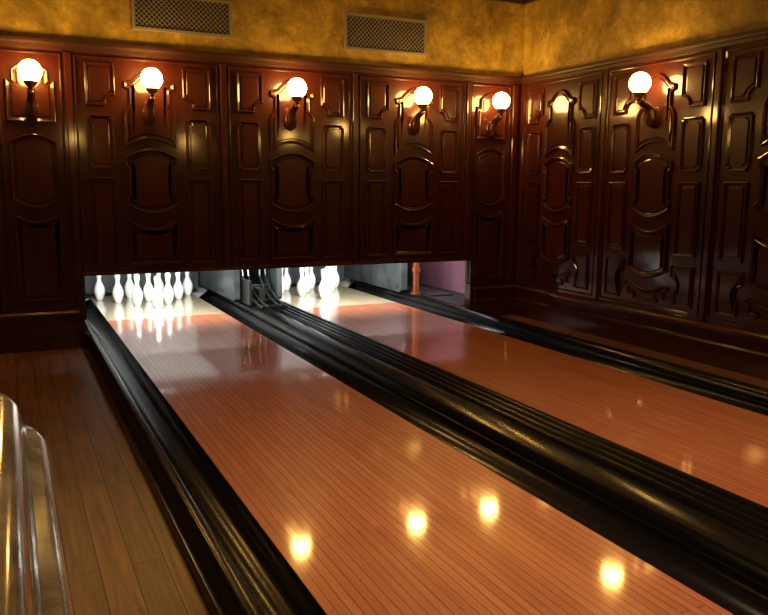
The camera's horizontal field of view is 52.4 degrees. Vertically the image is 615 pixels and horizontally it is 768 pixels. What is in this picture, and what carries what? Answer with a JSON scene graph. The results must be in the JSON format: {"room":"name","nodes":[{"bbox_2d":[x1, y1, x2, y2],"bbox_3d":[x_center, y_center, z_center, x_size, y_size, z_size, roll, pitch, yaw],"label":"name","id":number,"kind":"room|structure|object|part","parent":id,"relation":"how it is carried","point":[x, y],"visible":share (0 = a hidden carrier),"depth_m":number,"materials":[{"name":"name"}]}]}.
{"room":"sports facility","nodes":[
{"label":"sports facility","id":0,"kind":"room"},
{"bbox_2d":[86,277,349,300],"bbox_3d":[-1.215,-0.501,8.241,4.150,1.450,2.740,-4,10,-25],"label":"wall","id":1,"kind":"structure","parent":0,"point":[200,290],"depth_m":9.30,"materials":[{"name":"grey"}]},
{"bbox_2d":[406,280,464,305],"bbox_3d":[0.460,-0.125,8.899,0.488,0.190,2.330,-4,10,-25],"label":"ledge","id":2,"kind":"object","parent":1,"relation":"on","point":[434,292],"visible":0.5,"depth_m":8.48,"materials":[{"name":"black"}]},
{"bbox_2d":[0,0,524,346],"bbox_3d":[-2.059,-1.138,6.131,7.693,3.250,0.100,-4,10,-25],"label":"wall","id":3,"kind":"structure","parent":0,"point":[470,36],"depth_m":6.50,"materials":[{"name":"brown wood"}]},
{"bbox_2d":[131,0,232,37],"bbox_3d":[-1.575,-2.294,6.115,0.778,0.283,0.018,-4,10,-25],"label":"air vent","id":4,"kind":"object","parent":3,"relation":"in","point":[213,18],"visible":1,"depth_m":6.12,"materials":[{"name":"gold metal"}]},
{"bbox_2d":[0,283,515,353],"bbox_3d":[-2.084,0.140,6.243,7.591,0.310,0.045,-4,10,-25],"label":"baseboard","id":5,"kind":"structure","parent":3,"relation":"attached to","point":[53,329],"depth_m":6.01,"materials":[{"name":"brown wood"}]},
{"bbox_2d":[0,49,518,312],"bbox_3d":[-1.811,-0.985,6.204,6.895,1.930,0.029,-4,10,-25],"label":"wall paneling","id":6,"kind":"structure","parent":3,"relation":"attached to","point":[34,167],"depth_m":6.49,"materials":[{"name":"brown wood"}]},
{"bbox_2d":[17,59,41,119],"bbox_3d":[-2.545,-1.565,5.620,0.160,0.415,0.265,-4,10,-25],"label":"wall sconce","id":7,"kind":"object","parent":6,"relation":"attached to","point":[30,71],"visible":1,"depth_m":5.54,"materials":[{"name":"brown"}]},
{"bbox_3d":[-2.522,-1.683,5.553,0.160,0.160,0.160,-4,10,-25],"label":"globe","id":8,"kind":"part","parent":7,"relation":"part of","materials":[{"name":"white glass"}]},
{"bbox_3d":[-2.558,-1.481,5.658,0.088,0.223,0.197,-4,10,-25],"label":"arm","id":9,"kind":"part","parent":7,"relation":"part of","materials":[{"name":"brown wood"}]},
{"bbox_2d":[141,68,161,125],"bbox_3d":[-1.787,-1.616,5.982,0.160,0.415,0.265,-4,10,-25],"label":"wall sconce","id":10,"kind":"object","parent":6,"relation":"attached to","point":[151,78],"visible":1,"depth_m":5.90,"materials":[{"name":"brown"}]},
{"bbox_3d":[-1.799,-1.531,6.020,0.088,0.223,0.197,-4,10,-25],"label":"arm","id":11,"kind":"part","parent":10,"relation":"part of","materials":[{"name":"brown wood"}]},
{"bbox_3d":[-1.763,-1.734,5.915,0.160,0.160,0.160,-4,10,-25],"label":"globe","id":12,"kind":"part","parent":10,"relation":"part of","materials":[{"name":"white glass"}]},
{"bbox_2d":[285,78,306,130],"bbox_3d":[-0.741,-1.686,6.480,0.160,0.415,0.265,-4,10,-25],"label":"wall sconce","id":13,"kind":"object","parent":6,"relation":"attached to","point":[296,87],"visible":1,"depth_m":6.40,"materials":[{"name":"brown"}]},
{"bbox_3d":[-0.792,-1.582,6.604,0.096,0.170,0.030,-4,10,-25],"label":"plate","id":14,"kind":"part","parent":13,"relation":"part of","materials":[{"name":"brown wood"}]},
{"bbox_3d":[-0.753,-1.601,6.519,0.088,0.223,0.197,-4,10,-25],"label":"arm","id":15,"kind":"part","parent":13,"relation":"part of","materials":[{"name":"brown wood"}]},
{"bbox_3d":[-0.717,-1.804,6.414,0.160,0.160,0.160,-4,10,-25],"label":"globe","id":16,"kind":"part","parent":13,"relation":"part of","materials":[{"name":"white glass"}]},
{"bbox_2d":[409,87,431,135],"bbox_3d":[0.323,-1.757,6.987,0.160,0.415,0.265,-4,10,-25],"label":"wall sconce","id":17,"kind":"object","parent":6,"relation":"attached to","point":[422,96],"visible":1,"depth_m":6.91,"materials":[{"name":"brown"}]},
{"bbox_3d":[0.271,-1.653,7.111,0.096,0.170,0.030,-4,10,-25],"label":"plate","id":18,"kind":"part","parent":17,"relation":"part of","materials":[{"name":"brown wood"}]},
{"bbox_3d":[0.310,-1.672,7.026,0.088,0.223,0.197,-4,10,-25],"label":"arm","id":19,"kind":"part","parent":17,"relation":"part of","materials":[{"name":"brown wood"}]},
{"bbox_3d":[0.346,-1.875,6.921,0.160,0.160,0.160,-4,10,-25],"label":"globe","id":20,"kind":"part","parent":17,"relation":"part of","materials":[{"name":"white glass"}]},
{"bbox_2d":[486,92,509,137],"bbox_3d":[1.071,-1.807,7.344,0.160,0.415,0.265,-4,10,-25],"label":"wall sconce","id":21,"kind":"object","parent":6,"relation":"attached to","point":[501,101],"visible":1,"depth_m":7.26,"materials":[{"name":"brown"}]},
{"bbox_3d":[1.019,-1.703,7.467,0.096,0.170,0.030,-4,10,-25],"label":"plate","id":22,"kind":"part","parent":21,"relation":"part of","materials":[{"name":"brown wood"}]},
{"bbox_3d":[1.058,-1.722,7.382,0.088,0.223,0.197,-4,10,-25],"label":"arm","id":23,"kind":"part","parent":21,"relation":"part of","materials":[{"name":"brown wood"}]},
{"bbox_3d":[1.094,-1.925,7.277,0.160,0.160,0.160,-4,10,-25],"label":"globe","id":24,"kind":"part","parent":21,"relation":"part of","materials":[{"name":"white glass"}]},
{"bbox_2d":[0,27,767,84],"bbox_3d":[-0.112,-1.317,1.903,7.593,0.077,9.060,-4,10,-25],"label":"trim","id":25,"kind":"structure","parent":3,"relation":"attached to","point":[761,34],"depth_m":6.25,"materials":[{"name":"brown wood"}]},
{"bbox_2d":[344,12,426,55],"bbox_3d":[0.019,-2.406,6.874,0.800,0.307,0.018,-4,10,-25],"label":"air vent","id":26,"kind":"object","parent":3,"relation":"in","point":[362,32],"visible":1,"depth_m":6.87,"materials":[{"name":"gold metal"}]},
{"bbox_2d":[492,0,537,4],"bbox_3d":[-0.106,-2.050,1.788,7.593,0.070,9.060,-4,10,-25],"label":"trim","id":27,"kind":"structure","parent":3,"relation":"attached to","point":[524,2],"depth_m":7.36,"materials":[{"name":"brown wood"}]},
{"bbox_2d":[0,314,767,614],"bbox_3d":[-0.130,1.032,2.272,7.593,0.190,9.060,-4,10,-25],"label":"floor","id":28,"kind":"structure","parent":0,"point":[124,558],"depth_m":3.30,"materials":[{"name":"brown wood"}]},
{"bbox_2d":[0,392,76,614],"bbox_3d":[-0.474,0.738,0.264,0.784,1.008,1.770,-4,10,-25],"label":"ball return","id":29,"kind":"structure","parent":28,"relation":"on","point":[35,578],"depth_m":0.70,"materials":[{"name":"metal"}]},
{"bbox_2d":[82,299,324,614],"bbox_3d":[-1.197,0.626,4.042,0.275,0.182,9.650,-4,10,-25],"label":"gutter","id":30,"kind":"object","parent":28,"relation":"on","point":[235,568],"visible":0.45,"depth_m":3.07,"materials":[{"name":"black plastic"}]},
{"bbox_2d":[82,276,86,319],"bbox_3d":[-3.020,-0.409,7.511,0.060,0.734,2.300,-4,10,-25],"label":"panel","id":31,"kind":"object","parent":30,"relation":"on","point":[83,277],"visible":0.14,"depth_m":6.52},
{"bbox_2d":[85,271,197,293],"bbox_3d":[-2.772,-0.364,8.709,1.390,0.370,0.035,-4,10,-25],"label":"curtain","id":32,"kind":"object","parent":31,"relation":"attached to","point":[108,281],"visible":0.24,"depth_m":8.67,"materials":[{"name":"black fabric"}]},
{"bbox_2d":[90,293,733,614],"bbox_3d":[-0.590,0.599,4.333,1.067,0.100,9.650,-4,10,-25],"label":"lane","id":33,"kind":"object","parent":28,"relation":"on","point":[373,513],"visible":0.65,"depth_m":3.06,"materials":[{"name":"brown wood"}]},
{"bbox_2d":[94,275,104,300],"bbox_3d":[-2.982,-0.237,8.166,0.112,0.325,0.112,-4,10,-25],"label":"pin","id":34,"kind":"object","parent":33,"relation":"on","point":[99,289],"visible":0.73,"depth_m":8.14,"materials":[{"name":"white plastic"}]},
{"bbox_2d":[112,275,123,302],"bbox_3d":[-2.730,-0.209,7.997,0.112,0.325,0.112,-4,10,-25],"label":"pin","id":35,"kind":"object","parent":33,"relation":"on","point":[117,292],"visible":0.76,"depth_m":7.97,"materials":[{"name":"white plastic"}]},
{"bbox_2d":[124,274,133,298],"bbox_3d":[-2.707,-0.256,8.297,0.112,0.325,0.112,-4,10,-25],"label":"pin","id":36,"kind":"object","parent":33,"relation":"on","point":[129,285],"visible":0.64,"depth_m":8.27,"materials":[{"name":"white plastic"}]},
{"bbox_2d":[132,274,142,305],"bbox_3d":[-2.478,-0.180,7.827,0.112,0.325,0.112,-4,10,-25],"label":"pin","id":37,"kind":"object","parent":33,"relation":"on","point":[137,294],"visible":0.92,"depth_m":7.80,"materials":[{"name":"white plastic"}]},
{"bbox_2d":[143,273,153,300],"bbox_3d":[-2.455,-0.227,8.128,0.112,0.325,0.112,-4,10,-25],"label":"pin","id":38,"kind":"object","parent":33,"relation":"on","point":[148,289],"visible":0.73,"depth_m":8.10,"materials":[{"name":"white plastic"}]},
{"bbox_2d":[152,276,162,308],"bbox_3d":[-2.226,-0.151,7.658,0.112,0.325,0.112,-4,10,-25],"label":"pin","id":39,"kind":"object","parent":33,"relation":"on","point":[157,296],"visible":1,"depth_m":7.63,"materials":[{"name":"white plastic"}]},
{"bbox_2d":[154,273,163,293],"bbox_3d":[-2.432,-0.274,8.428,0.112,0.325,0.112,-4,10,-25],"label":"pin","id":40,"kind":"object","parent":33,"relation":"on","point":[161,285],"visible":0.31,"depth_m":8.40,"materials":[{"name":"white plastic"}]},
{"bbox_2d":[163,273,173,303],"bbox_3d":[-2.203,-0.199,7.958,0.112,0.325,0.112,-4,10,-25],"label":"pin","id":41,"kind":"object","parent":33,"relation":"on","point":[168,293],"visible":0.93,"depth_m":7.93,"materials":[{"name":"white plastic"}]},
{"bbox_2d":[173,272,183,299],"bbox_3d":[-2.180,-0.245,8.259,0.112,0.325,0.112,-4,10,-25],"label":"pin","id":42,"kind":"object","parent":33,"relation":"on","point":[178,289],"visible":0.8,"depth_m":8.23,"materials":[{"name":"white plastic"}]},
{"bbox_2d":[182,272,192,295],"bbox_3d":[-2.157,-0.292,8.559,0.112,0.325,0.112,-4,10,-25],"label":"pin","id":43,"kind":"object","parent":33,"relation":"on","point":[187,284],"visible":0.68,"depth_m":8.53,"materials":[{"name":"white plastic"}]},
{"bbox_2d":[199,289,767,614],"bbox_3d":[0.230,0.526,4.721,0.747,0.192,9.650,-4,10,-25],"label":"gutter","id":44,"kind":"object","parent":28,"relation":"on","point":[712,540],"visible":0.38,"depth_m":3.38,"materials":[{"name":"black plastic"}]},
{"bbox_2d":[198,270,239,301],"bbox_3d":[-1.815,-0.536,8.387,0.060,0.734,1.750,-4,10,-25],"label":"panel","id":45,"kind":"object","parent":44,"relation":"on","point":[226,283],"visible":0.42,"depth_m":8.00,"materials":[{"name":"grey metal"}]},
{"bbox_2d":[240,269,287,308],"bbox_3d":[-1.452,-0.467,8.125,0.320,0.684,1.951,-4,10,-25],"label":"lift","id":46,"kind":"object","parent":44,"relation":"on","point":[251,282],"visible":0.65,"depth_m":7.67,"materials":[{"name":"black metal"}]},
{"bbox_2d":[260,268,281,298],"bbox_3d":[-1.427,-0.562,8.572,0.060,0.734,1.750,-4,10,-25],"label":"panel","id":47,"kind":"object","parent":44,"relation":"on","point":[274,275],"visible":0.23,"depth_m":7.88,"materials":[{"name":"grey metal"}]},
{"bbox_2d":[280,285,767,507],"bbox_3d":[1.050,0.489,5.115,1.067,0.100,9.650,-4,10,-25],"label":"lane","id":48,"kind":"object","parent":28,"relation":"on","point":[722,445],"visible":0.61,"depth_m":4.66,"materials":[{"name":"brown wood"}]},
{"bbox_2d":[282,268,285,293],"bbox_3d":[-1.156,-0.314,8.747,0.112,0.325,0.112,-4,10,-25],"label":"pin","id":49,"kind":"object","parent":48,"relation":"on","point":[283,279],"visible":0.3,"depth_m":8.72,"materials":[{"name":"white plastic"}]},
{"bbox_2d":[283,268,290,290],"bbox_3d":[-1.133,-0.361,9.048,0.112,0.325,0.112,-4,10,-25],"label":"pin","id":50,"kind":"object","parent":48,"relation":"on","point":[286,276],"visible":0.61,"depth_m":9.02,"materials":[{"name":"white plastic"}]},
{"bbox_2d":[297,267,306,295],"bbox_3d":[-0.904,-0.285,8.578,0.112,0.325,0.112,-4,10,-25],"label":"pin","id":51,"kind":"object","parent":48,"relation":"on","point":[301,285],"visible":0.98,"depth_m":8.55,"materials":[{"name":"white plastic"}]},
{"bbox_2d":[304,267,310,292],"bbox_3d":[-0.881,-0.332,8.878,0.112,0.325,0.112,-4,10,-25],"label":"pin","id":52,"kind":"object","parent":48,"relation":"on","point":[306,269],"visible":0.64,"depth_m":8.85,"materials":[{"name":"white plastic"}]},
{"bbox_2d":[308,267,315,288],"bbox_3d":[-0.858,-0.379,9.179,0.112,0.325,0.112,-4,10,-25],"label":"pin","id":53,"kind":"object","parent":48,"relation":"on","point":[311,274],"visible":0.48,"depth_m":9.15,"materials":[{"name":"white plastic"}]},
{"bbox_2d":[318,269,328,298],"bbox_3d":[-0.652,-0.257,8.409,0.112,0.325,0.112,-4,10,-25],"label":"pin","id":54,"kind":"object","parent":48,"relation":"on","point":[323,289],"visible":1,"depth_m":8.38,"materials":[{"name":"white plastic"}]},
{"bbox_2d":[325,266,332,294],"bbox_3d":[-0.629,-0.304,8.709,0.112,0.325,0.112,-4,10,-25],"label":"pin","id":55,"kind":"object","parent":48,"relation":"on","point":[328,280],"visible":0.63,"depth_m":8.68,"materials":[{"name":"white plastic"}]},
{"bbox_2d":[330,266,335,290],"bbox_3d":[-0.606,-0.351,9.009,0.112,0.325,0.112,-4,10,-25],"label":"pin","id":56,"kind":"object","parent":48,"relation":"on","point":[332,277],"visible":0.51,"depth_m":8.98,"materials":[{"name":"white plastic"}]},
{"bbox_2d":[333,266,339,287],"bbox_3d":[-0.583,-0.398,9.310,0.112,0.325,0.112,-4,10,-25],"label":"pin","id":57,"kind":"object","parent":48,"relation":"on","point":[335,272],"visible":0.41,"depth_m":9.28,"materials":[{"name":"white plastic"}]},
{"bbox_2d":[348,280,767,415],"bbox_3d":[1.690,0.433,5.418,0.348,0.182,9.650,-4,10,-25],"label":"gutter","id":58,"kind":"object","parent":28,"relation":"on","point":[747,396],"visible":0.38,"depth_m":5.72,"materials":[{"name":"black plastic"}]},
{"bbox_2d":[344,263,407,291],"bbox_3d":[-0.157,-0.647,9.177,0.080,0.734,1.750,-4,10,-25],"label":"panel","id":59,"kind":"object","parent":58,"relation":"on","point":[393,277],"visible":0.43,"depth_m":8.83,"materials":[{"name":"grey metal"}]},
{"bbox_2d":[283,266,343,283],"bbox_3d":[-1.092,-0.476,9.510,1.320,0.370,0.035,-4,10,-25],"label":"curtain","id":60,"kind":"object","parent":59,"relation":"attached to","point":[294,274],"visible":0.14,"depth_m":9.62,"materials":[{"name":"black fabric"}]},
{"bbox_2d":[411,263,420,294],"bbox_3d":[0.347,-0.487,8.381,0.075,0.695,0.090,-4,10,-25],"label":"post","id":61,"kind":"object","parent":58,"relation":"on","point":[415,269],"visible":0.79,"depth_m":8.39,"materials":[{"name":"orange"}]},
{"bbox_2d":[350,261,464,293],"bbox_3d":[0.408,-0.580,8.991,0.570,1.400,2.690,-4,10,-25],"label":"wall","id":62,"kind":"structure","parent":0,"point":[449,275],"depth_m":8.98,"materials":[{"name":"pink paint"}]},
{"bbox_2d":[520,0,767,332],"bbox_3d":[3.348,-0.711,3.687,0.100,3.250,9.060,-4,10,-25],"label":"wall","id":63,"kind":"structure","parent":0,"point":[558,34],"depth_m":6.17,"materials":[{"name":"brown wood"}]},
{"bbox_2d":[514,284,767,379],"bbox_3d":[3.273,0.558,3.854,0.045,0.310,9.058,-4,10,-25],"label":"baseboard","id":64,"kind":"structure","parent":63,"relation":"attached to","point":[727,347],"depth_m":6.17,"materials":[{"name":"brown wood"}]},
{"bbox_2d":[515,43,767,329],"bbox_3d":[3.114,-0.607,4.042,0.029,1.930,8.225,-4,10,-25],"label":"wall paneling","id":65,"kind":"structure","parent":63,"relation":"attached to","point":[647,250],"depth_m":6.11,"materials":[{"name":"brown wood"}]},
{"bbox_2d":[629,72,659,128],"bbox_3d":[1.994,-1.585,5.978,0.265,0.415,0.160,-4,10,-25],"label":"wall sconce","id":66,"kind":"object","parent":65,"relation":"attached to","point":[640,82],"visible":1,"depth_m":5.94,"materials":[{"name":"brown"}]},
{"bbox_3d":[1.948,-1.708,5.936,0.160,0.160,0.160,-4,10,-25],"label":"globe","id":67,"kind":"part","parent":66,"relation":"part of","materials":[{"name":"white glass"}]},
{"bbox_3d":[2.019,-1.498,6.004,0.197,0.223,0.088,-4,10,-25],"label":"arm","id":68,"kind":"part","parent":66,"relation":"part of","materials":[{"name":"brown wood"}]},
{"bbox_3d":[2.099,-1.471,6.048,0.030,0.170,0.096,-4,10,-25],"label":"plate","id":69,"kind":"part","parent":66,"relation":"part of","materials":[{"name":"brown wood"}]}
]}

